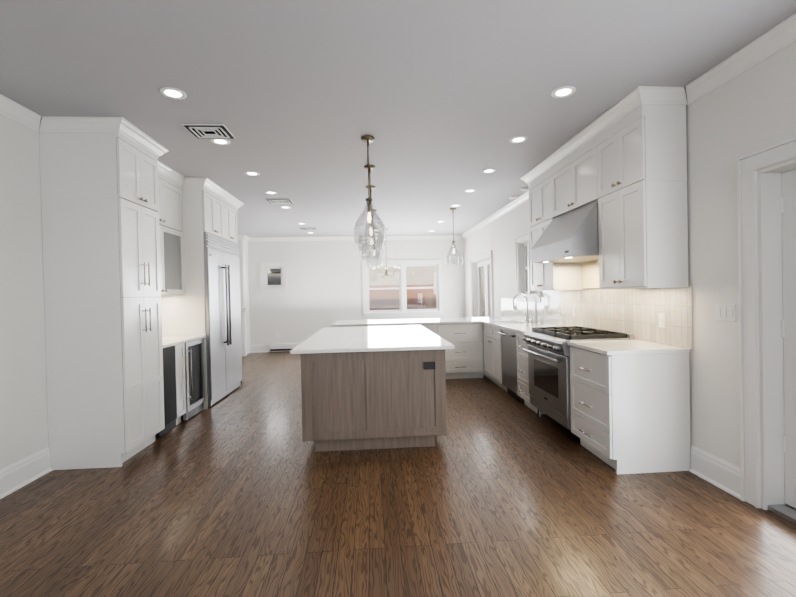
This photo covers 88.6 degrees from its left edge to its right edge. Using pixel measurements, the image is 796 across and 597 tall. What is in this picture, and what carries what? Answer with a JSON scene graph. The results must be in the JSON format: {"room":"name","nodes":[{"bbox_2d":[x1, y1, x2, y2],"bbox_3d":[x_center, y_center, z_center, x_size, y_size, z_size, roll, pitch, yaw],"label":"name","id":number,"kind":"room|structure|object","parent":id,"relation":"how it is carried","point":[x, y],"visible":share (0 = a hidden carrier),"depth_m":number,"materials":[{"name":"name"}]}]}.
{"room":"kitchen","nodes":[
{"label":"kitchen","id":0,"kind":"room"},
{"bbox_2d":[0,115,48,468],"bbox_3d":[-2.870,-0.006,2.262,0.200,2.800,8.340,-1,1,-4],"label":"wall","id":1,"kind":"structure","parent":0,"point":[23,409],"depth_m":3.04,"materials":[{"name":"white paint"}]},
{"bbox_2d":[0,94,40,132],"bbox_3d":[-2.653,-1.343,0.674,0.085,0.100,5.169,-1,1,-4],"label":"crown molding","id":2,"kind":"structure","parent":1,"relation":"attached to","point":[10,109],"depth_m":3.02,"materials":[{"name":"white wood"}]},
{"bbox_2d":[0,447,52,498],"bbox_3d":[-2.624,1.312,0.700,0.032,0.190,5.165,-1,1,-4],"label":"baseboard","id":3,"kind":"structure","parent":1,"relation":"attached to","point":[15,476],"depth_m":3.03,"materials":[{"name":"white wood"}]},
{"bbox_2d":[159,172,186,295],"bbox_3d":[-2.741,-0.688,4.399,0.358,1.310,1.061,-1,1,-4],"label":"upper cabinet","id":4,"kind":"object","parent":1,"relation":"attached to","point":[174,238],"depth_m":4.71,"materials":[{"name":"white wood"}]},
{"bbox_2d":[183,184,226,239],"bbox_3d":[-2.682,-1.082,5.280,0.608,0.545,0.663,-1,1,-4],"label":"upper cabinet","id":5,"kind":"object","parent":1,"relation":"attached to","point":[204,210],"depth_m":4.96,"materials":[{"name":"white wood"}]},
{"bbox_2d":[187,200,237,243],"bbox_3d":[-2.718,-1.088,5.840,0.608,0.545,0.663,-1,1,-4],"label":"upper cabinet","id":6,"kind":"object","parent":1,"relation":"attached to","point":[232,236],"depth_m":5.91,"materials":[{"name":"white wood"}]},
{"bbox_2d":[238,240,249,353],"bbox_3d":[-3.957,-0.068,9.727,0.680,2.800,0.420,-1,1,-4],"label":"wall","id":7,"kind":"structure","parent":0,"point":[244,276],"depth_m":9.68,"materials":[{"name":"white paint"}]},
{"bbox_2d":[237,235,247,240],"bbox_3d":[-3.876,-1.417,9.465,0.665,0.100,0.085,-1,1,-4],"label":"crown molding","id":8,"kind":"structure","parent":7,"relation":"attached to","point":[240,237],"depth_m":9.50,"materials":[{"name":"white wood"}]},
{"bbox_2d":[248,239,464,351],"bbox_3d":[-1.418,-0.127,10.202,6.210,2.800,0.200,-1,1,-4],"label":"wall","id":9,"kind":"structure","parent":0,"point":[324,288],"depth_m":10.07,"materials":[{"name":"white paint"}]},
{"bbox_2d":[250,344,268,352],"bbox_3d":[-3.384,1.223,9.972,0.440,0.190,0.032,-1,1,-4],"label":"baseboard","id":10,"kind":"structure","parent":9,"relation":"attached to","point":[264,347],"depth_m":9.97,"materials":[{"name":"white wood"}]},
{"bbox_2d":[259,262,286,291],"bbox_3d":[-3.057,-0.525,10.064,0.660,0.719,0.255,-1,1,-4],"label":"window","id":11,"kind":"structure","parent":9,"relation":"in","point":[266,287],"depth_m":9.98,"materials":[{"name":"white"}]},
{"bbox_2d":[269,343,299,351],"bbox_3d":[-2.714,1.188,9.987,0.860,0.190,0.083,-1,1,-4],"label":"baseboard heater","id":12,"kind":"object","parent":9,"relation":"attached to","point":[281,346],"visible":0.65,"depth_m":9.96,"materials":[{"name":"white metal"}]},
{"bbox_2d":[252,235,459,240],"bbox_3d":[-0.998,-1.484,10.066,5.330,0.100,0.120,-1,1,-4],"label":"crown molding","id":13,"kind":"structure","parent":9,"relation":"attached to","point":[410,237],"depth_m":10.07,"materials":[{"name":"white wood"}]},
{"bbox_2d":[362,259,444,316],"bbox_3d":[0.123,-0.257,10.274,2.050,1.404,0.255,-1,1,-4],"label":"double window","id":14,"kind":"structure","parent":9,"relation":"in","point":[403,299],"depth_m":10.23,"materials":[{"name":"white wood"}]},
{"bbox_2d":[0,351,795,596],"bbox_3d":[-0.895,1.381,4.188,6.410,0.100,12.300,-1,1,-4],"label":"floor","id":15,"kind":"structure","parent":0,"point":[243,490],"depth_m":2.46,"materials":[{"name":"brown wood"}]},
{"bbox_2d":[39,128,166,469],"bbox_3d":[-2.548,0.017,3.586,0.608,2.710,0.600,-1,1,-4],"label":"tall cabinet","id":16,"kind":"object","parent":15,"relation":"on","point":[128,218],"depth_m":3.30,"materials":[{"name":"white wood"}]},
{"bbox_2d":[167,344,182,432],"bbox_3d":[-2.582,0.930,4.099,0.568,0.875,0.405,-1,1,-4],"label":"base cabinet","id":17,"kind":"object","parent":15,"relation":"on","point":[174,365],"depth_m":4.23,"materials":[{"name":"white wood"}]},
{"bbox_2d":[163,336,202,347],"bbox_3d":[-2.600,0.469,4.420,0.592,0.030,1.058,-1,1,-4],"label":"countertop","id":18,"kind":"structure","parent":17,"relation":"on","point":[170,341],"depth_m":4.49,"materials":[{"name":"white stone"}]},
{"bbox_2d":[179,340,190,420],"bbox_3d":[-2.600,0.927,4.386,0.568,0.875,0.273,-1,1,-4],"label":"base cabinet","id":19,"kind":"object","parent":15,"relation":"on","point":[184,349],"depth_m":4.49,"materials":[{"name":"white wood"}]},
{"bbox_2d":[191,336,206,416],"bbox_3d":[-2.620,0.924,4.684,0.568,0.875,0.531,-1,1,-4],"label":"wine cooler","id":20,"kind":"object","parent":15,"relation":"on","point":[198,347],"depth_m":4.83,"materials":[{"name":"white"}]},
{"bbox_2d":[203,232,242,406],"bbox_3d":[-2.600,0.271,5.580,0.650,2.160,1.220,-1,1,-4],"label":"refrigerator","id":21,"kind":"object","parent":15,"relation":"on","point":[223,314],"visible":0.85,"depth_m":5.42,"materials":[{"name":"silver metal"}]},
{"bbox_2d":[241,307,249,356],"bbox_3d":[-3.850,0.776,9.395,0.807,1.115,0.267,-1,1,-4],"label":"fireplace mantel","id":22,"kind":"object","parent":15,"relation":"on","point":[243,331],"visible":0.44,"depth_m":9.35,"materials":[{"name":"white"}]},
{"bbox_2d":[332,325,383,326],"bbox_3d":[-0.621,0.858,6.571,0.726,0.880,0.630,-1,1,-4],"label":"base cabinet","id":23,"kind":"object","parent":15,"relation":"on","point":[332,325],"depth_m":6.24,"materials":[{"name":"white"}]},
{"bbox_2d":[298,349,446,451],"bbox_3d":[-0.273,0.873,4.618,1.240,0.880,2.234,-1,1,-4],"label":"kitchen island","id":24,"kind":"object","parent":15,"relation":"on","point":[372,387],"depth_m":3.51,"materials":[{"name":"beige wood"}]},
{"bbox_2d":[290,325,453,352],"bbox_3d":[-0.282,0.418,4.613,1.380,0.030,2.375,-1,1,-4],"label":"island countertop","id":25,"kind":"structure","parent":24,"relation":"on","point":[358,339],"depth_m":3.97,"materials":[{"name":"white stone"}]},
{"bbox_2d":[422,325,431,330],"bbox_3d":[0.339,0.837,6.633,0.519,0.880,0.630,-1,1,-4],"label":"base cabinet","id":26,"kind":"object","parent":15,"relation":"on","point":[429,327],"depth_m":6.32,"materials":[{"name":"white wood"}]},
{"bbox_2d":[432,321,483,378],"bbox_3d":[0.936,0.825,6.636,0.796,0.880,0.702,-1,1,-4],"label":"base cabinet","id":27,"kind":"object","parent":15,"relation":"on","point":[466,360],"depth_m":6.37,"materials":[{"name":"white wood"}]},
{"bbox_2d":[332,317,515,324],"bbox_3d":[0.434,0.379,6.760,2.957,0.030,1.080,-1,1,-4],"label":"countertop","id":28,"kind":"structure","parent":27,"relation":"on","point":[424,321],"depth_m":6.59,"materials":[{"name":"white stone"}]},
{"bbox_2d":[484,321,559,332],"bbox_3d":[1.684,0.368,5.399,0.638,0.030,1.798,-1,1,-4],"label":"countertop","id":29,"kind":"structure","parent":27,"relation":"on","point":[527,326],"depth_m":5.28,"materials":[{"name":"white stone"}]},
{"bbox_2d":[500,321,523,324],"bbox_3d":[1.656,0.481,5.979,0.394,0.232,0.664,-1,1,-4],"label":"sink","id":30,"kind":"object","parent":29,"relation":"in","point":[501,322],"depth_m":6.12,"materials":[{"name":"white ceramic"}]},
{"bbox_2d":[512,294,533,322],"bbox_3d":[1.807,0.136,5.915,0.252,0.417,0.253,-1,1,-4],"label":"faucet","id":31,"kind":"object","parent":29,"relation":"on","point":[527,317],"visible":1,"depth_m":5.97,"materials":[{"name":"silver metal"}]},
{"bbox_2d":[484,325,487,377],"bbox_3d":[1.655,0.815,6.145,0.618,0.880,0.493,-1,1,-4],"label":"base cabinet","id":32,"kind":"object","parent":15,"relation":"on","point":[485,326],"depth_m":6.24,"materials":[{"name":"white wood"}]},
{"bbox_2d":[488,325,511,390],"bbox_3d":[1.680,0.819,5.770,0.618,0.880,0.494,-1,1,-4],"label":"base cabinet","id":33,"kind":"object","parent":15,"relation":"on","point":[494,338],"depth_m":5.79,"materials":[{"name":"white wood"}]},
{"bbox_2d":[498,328,523,403],"bbox_3d":[1.689,0.826,5.223,0.670,0.878,0.596,-1,1,-4],"label":"dishwasher","id":34,"kind":"object","parent":15,"relation":"on","point":[509,359],"visible":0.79,"depth_m":5.19,"materials":[{"name":"silver metal"}]},
{"bbox_2d":[516,333,567,413],"bbox_3d":[1.748,0.830,4.716,0.618,0.880,0.416,-1,1,-4],"label":"base cabinet","id":35,"kind":"object","parent":15,"relation":"on","point":[522,356],"depth_m":4.72,"materials":[{"name":"white wood"}]},
{"bbox_2d":[522,326,633,442],"bbox_3d":[1.727,0.797,4.052,0.705,0.962,0.894,-1,1,-4],"label":"range","id":36,"kind":"object","parent":15,"relation":"on","point":[548,350],"visible":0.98,"depth_m":3.88,"materials":[{"name":"silver metal"}]},
{"bbox_2d":[569,345,690,473],"bbox_3d":[1.840,0.844,3.308,0.618,0.880,0.598,-1,1,-4],"label":"base cabinet","id":37,"kind":"object","parent":15,"relation":"on","point":[630,405],"depth_m":3.02,"materials":[{"name":"white wood"}]},
{"bbox_2d":[568,341,689,356],"bbox_3d":[1.821,0.389,3.296,0.638,0.030,0.610,-1,1,-4],"label":"countertop","id":38,"kind":"structure","parent":37,"relation":"on","point":[609,348],"depth_m":3.14,"materials":[{"name":"white stone"}]},
{"bbox_2d":[0,0,795,236],"bbox_3d":[-0.956,-1.518,4.155,6.410,0.100,12.300,-1,1,-4],"label":"ceiling","id":39,"kind":"structure","parent":0,"point":[442,102],"depth_m":2.74,"materials":[{"name":"grey paint"}]},
{"bbox_2d":[159,87,186,99],"bbox_3d":[-1.577,-1.437,2.863,0.168,0.006,0.168,-1,1,-13],"label":"recessed light","id":40,"kind":"object","parent":39,"relation":"in","point":[178,94],"depth_m":2.86,"materials":[{"name":"white"}]},
{"bbox_2d":[182,124,234,138],"bbox_3d":[-1.625,-1.437,3.522,0.340,0.020,0.290,-1,1,-4],"label":"ceiling vent","id":41,"kind":"object","parent":39,"relation":"in","point":[209,131],"visible":1,"depth_m":3.50,"materials":[{"name":"white metal"}]},
{"bbox_2d":[211,139,229,144],"bbox_3d":[-1.636,-1.446,3.761,0.168,0.006,0.168,-2,1,-31],"label":"recessed light","id":42,"kind":"object","parent":39,"relation":"in","point":[216,141],"depth_m":3.76,"materials":[{"name":"white"}]},
{"bbox_2d":[245,171,259,175],"bbox_3d":[-1.700,-1.456,4.759,0.168,0.006,0.168,-2,1,-31],"label":"recessed light","id":43,"kind":"object","parent":39,"relation":"in","point":[251,173],"depth_m":4.75,"materials":[{"name":"white"}]},
{"bbox_2d":[265,191,276,193],"bbox_3d":[-1.759,-1.465,5.657,0.168,0.006,0.168,-2,1,-31],"label":"recessed light","id":44,"kind":"object","parent":39,"relation":"in","point":[267,192],"depth_m":5.64,"materials":[{"name":"white"}]},
{"bbox_2d":[265,199,293,203],"bbox_3d":[-1.781,-1.463,6.157,0.360,0.020,0.300,-1,1,-4],"label":"ceiling vent","id":45,"kind":"object","parent":39,"relation":"in","point":[280,201],"visible":1,"depth_m":6.12,"materials":[{"name":"white metal"}]},
{"bbox_2d":[299,227,317,229],"bbox_3d":[-1.920,-1.490,8.753,0.360,0.020,0.300,-1,1,-4],"label":"ceiling vent","id":46,"kind":"object","parent":39,"relation":"in","point":[309,228],"visible":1,"depth_m":8.64,"materials":[{"name":"white metal"}]},
{"bbox_2d":[353,136,385,243],"bbox_3d":[-0.270,-0.998,3.764,0.300,0.960,0.300,-1,1,-4],"label":"pendant light","id":47,"kind":"object","parent":39,"relation":"hanging from","point":[367,140],"visible":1,"depth_m":3.74,"materials":[{"name":"clear glass"}]},
{"bbox_2d":[358,165,384,252],"bbox_3d":[-0.309,-1.006,4.593,0.300,0.960,0.300,-1,1,-4],"label":"pendant light","id":48,"kind":"object","parent":39,"relation":"hanging from","point":[371,167],"visible":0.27,"depth_m":4.56,"materials":[{"name":"clear glass"}]},
{"bbox_2d":[361,185,382,258],"bbox_3d":[-0.354,-1.015,5.452,0.300,0.960,0.300,-1,1,-4],"label":"pendant light","id":49,"kind":"object","parent":39,"relation":"hanging from","point":[363,256],"visible":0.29,"depth_m":5.41,"materials":[{"name":"clear glass"}]},
{"bbox_2d":[365,209,382,266],"bbox_3d":[-0.413,-1.031,6.972,0.300,0.960,0.300,-1,1,-4],"label":"pendant light","id":50,"kind":"object","parent":39,"relation":"hanging from","point":[381,262],"visible":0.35,"depth_m":6.91,"materials":[{"name":"clear glass"}]},
{"bbox_2d":[372,228,400,277],"bbox_3d":[-0.261,-1.002,9.014,0.643,1.070,0.615,-1,1,-4],"label":"dining chandelier","id":51,"kind":"object","parent":39,"relation":"hanging from","point":[386,271],"visible":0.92,"depth_m":8.98,"materials":[{"name":"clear glass"}]},
{"bbox_2d":[445,208,462,264],"bbox_3d":[0.950,-1.060,6.990,0.300,0.960,0.300,-1,1,-4],"label":"pendant light","id":52,"kind":"object","parent":39,"relation":"hanging from","point":[453,248],"visible":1,"depth_m":6.97,"materials":[{"name":"clear glass"}]},
{"bbox_2d":[464,189,475,191],"bbox_3d":[1.019,-1.525,5.777,0.168,0.006,0.168,-2,1,-31],"label":"recessed light","id":53,"kind":"object","parent":39,"relation":"in","point":[468,190],"depth_m":5.76,"materials":[{"name":"white"}]},
{"bbox_2d":[482,169,495,172],"bbox_3d":[1.079,-1.515,4.849,0.168,0.006,0.168,-2,1,-31],"label":"recessed light","id":54,"kind":"object","parent":39,"relation":"in","point":[485,170],"depth_m":4.83,"materials":[{"name":"white"}]},
{"bbox_2d":[509,136,527,142],"bbox_3d":[1.143,-1.506,3.871,0.168,0.006,0.168,-2,1,-31],"label":"recessed light","id":55,"kind":"object","parent":39,"relation":"in","point":[519,139],"depth_m":3.86,"materials":[{"name":"white"}]},
{"bbox_2d":[520,187,528,190],"bbox_3d":[1.775,-1.528,5.706,0.119,0.030,0.119,-1,1,-13],"label":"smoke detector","id":56,"kind":"object","parent":39,"relation":"attached to","point":[521,189],"depth_m":5.66,"materials":[{"name":"white plastic"}]},
{"bbox_2d":[551,86,575,97],"bbox_3d":[1.202,-1.496,2.963,0.168,0.006,0.168,-1,1,-13],"label":"recessed light","id":57,"kind":"object","parent":39,"relation":"in","point":[565,91],"depth_m":2.96,"materials":[{"name":"white"}]},
{"bbox_2d":[464,41,795,507],"bbox_3d":[2.161,-0.137,4.472,0.210,2.800,12.100,-1,1,-4],"label":"wall","id":58,"kind":"structure","parent":0,"point":[747,112],"depth_m":2.87,"materials":[{"name":"white paint"}]},
{"bbox_2d":[470,251,493,316],"bbox_3d":[1.879,0.141,8.741,0.232,2.159,1.648,-1,1,-4],"label":"door frame","id":59,"kind":"structure","parent":58,"relation":"attached to","point":[475,260],"depth_m":9.44,"materials":[{"name":"white wood"}]},
{"bbox_2d":[477,259,490,316],"bbox_3d":[1.919,0.195,8.744,0.045,2.030,1.410,-1,1,-4],"label":"french door","id":60,"kind":"structure","parent":58,"relation":"in","point":[486,279],"depth_m":8.90,"materials":[{"name":"white wood"}]},
{"bbox_2d":[460,190,528,238],"bbox_3d":[1.786,-1.515,7.667,0.085,0.100,5.028,-1,1,-4],"label":"crown molding","id":61,"kind":"structure","parent":58,"relation":"attached to","point":[523,198],"depth_m":7.26,"materials":[{"name":"white wood"}]},
{"bbox_2d":[515,233,541,301],"bbox_3d":[2.028,-0.462,6.104,0.250,1.019,0.950,-1,1,-4],"label":"sink window","id":62,"kind":"structure","parent":58,"relation":"in","point":[522,250],"depth_m":6.42,"materials":[{"name":"white wood"}]},
{"bbox_2d":[528,170,583,289],"bbox_3d":[1.847,-0.776,4.826,0.338,1.335,0.664,-1,1,-4],"label":"upper cabinet","id":63,"kind":"object","parent":58,"relation":"attached to","point":[543,276],"depth_m":4.72,"materials":[{"name":"white wood"}]},
{"bbox_2d":[531,200,598,262],"bbox_3d":[1.768,-0.632,4.041,0.574,0.499,0.894,-1,1,-4],"label":"range hood","id":64,"kind":"object","parent":58,"relation":"attached to","point":[572,236],"visible":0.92,"depth_m":3.77,"materials":[{"name":"silver metal"}]},
{"bbox_2d":[548,134,595,217],"bbox_3d":[1.889,-1.161,4.043,0.338,0.549,1.020,-1,1,-4],"label":"upper cabinet","id":65,"kind":"object","parent":58,"relation":"attached to","point":[571,180],"depth_m":4.00,"materials":[{"name":"white wood"}]},
{"bbox_2d":[596,102,687,288],"bbox_3d":[1.946,-0.761,3.300,0.338,1.335,0.604,-1,1,-4],"label":"upper cabinet","id":66,"kind":"object","parent":58,"relation":"attached to","point":[623,161],"depth_m":3.01,"materials":[{"name":"white wood"}]},
{"bbox_2d":[659,313,664,327],"bbox_3d":[2.133,0.177,3.300,0.010,0.114,0.070,-1,1,-4],"label":"outlet","id":67,"kind":"object","parent":58,"relation":"attached to","point":[661,315],"depth_m":3.29,"materials":[{"name":"white plastic"}]},
{"bbox_2d":[689,445,744,500],"bbox_3d":[2.186,1.187,2.806,0.032,0.190,0.445,-1,1,-4],"label":"baseboard","id":68,"kind":"structure","parent":58,"relation":"attached to","point":[722,474],"depth_m":2.80,"materials":[{"name":"white wood"}]},
{"bbox_2d":[714,304,735,321],"bbox_3d":[2.178,0.093,2.721,0.010,0.114,0.162,-1,1,-4],"label":"light switch","id":69,"kind":"object","parent":58,"relation":"attached to","point":[725,312],"depth_m":2.71,"materials":[{"name":"white plastic"}]},
{"bbox_2d":[686,13,795,104],"bbox_3d":[2.236,-1.446,0.750,0.085,0.100,4.509,-1,1,-4],"label":"crown molding","id":70,"kind":"structure","parent":58,"relation":"attached to","point":[774,40],"depth_m":2.49,"materials":[{"name":"white wood"}]},
{"bbox_2d":[737,137,795,524],"bbox_3d":[2.362,0.208,1.537,0.262,2.169,2.128,-1,1,-4],"label":"door frame","id":71,"kind":"structure","parent":58,"relation":"attached to","point":[761,363],"depth_m":2.48,"materials":[{"name":"white wood"}]},
{"bbox_2d":[779,169,795,508],"bbox_3d":[2.411,0.254,1.542,0.057,2.005,1.872,-1,1,-4],"label":"patio door","id":72,"kind":"structure","parent":58,"relation":"in","point":[787,198],"depth_m":2.44,"materials":[{"name":"white"}]},
{"label":"outside","id":73,"kind":"structure","parent":0,"visible":0},
{"bbox_3d":[-0.444,1.563,8.028,28.000,0.130,32.300,-1,1,-4],"label":"ground","id":74,"kind":"structure","parent":73,"visible":0},
{"bbox_2d":[267,269,280,284],"bbox_3d":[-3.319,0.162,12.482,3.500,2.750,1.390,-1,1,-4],"label":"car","id":75,"kind":"object","parent":74,"relation":"on","point":[273,276],"depth_m":11.96,"materials":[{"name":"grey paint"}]},
{"bbox_2d":[267,265,489,285],"bbox_3d":[-0.622,-2.199,17.249,19.000,7.250,0.200,-1,1,-4],"label":"siding","id":76,"kind":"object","parent":74,"relation":"on","point":[419,273],"depth_m":17.23,"materials":[{"name":"white"}]},
{"bbox_2d":[369,283,490,315],"bbox_3d":[-0.815,0.525,13.405,18.000,1.900,0.100,-1,1,-4],"label":"fence","id":77,"kind":"object","parent":74,"relation":"on","point":[392,304],"depth_m":13.42,"materials":[{"name":"brown wood"}]}
]}

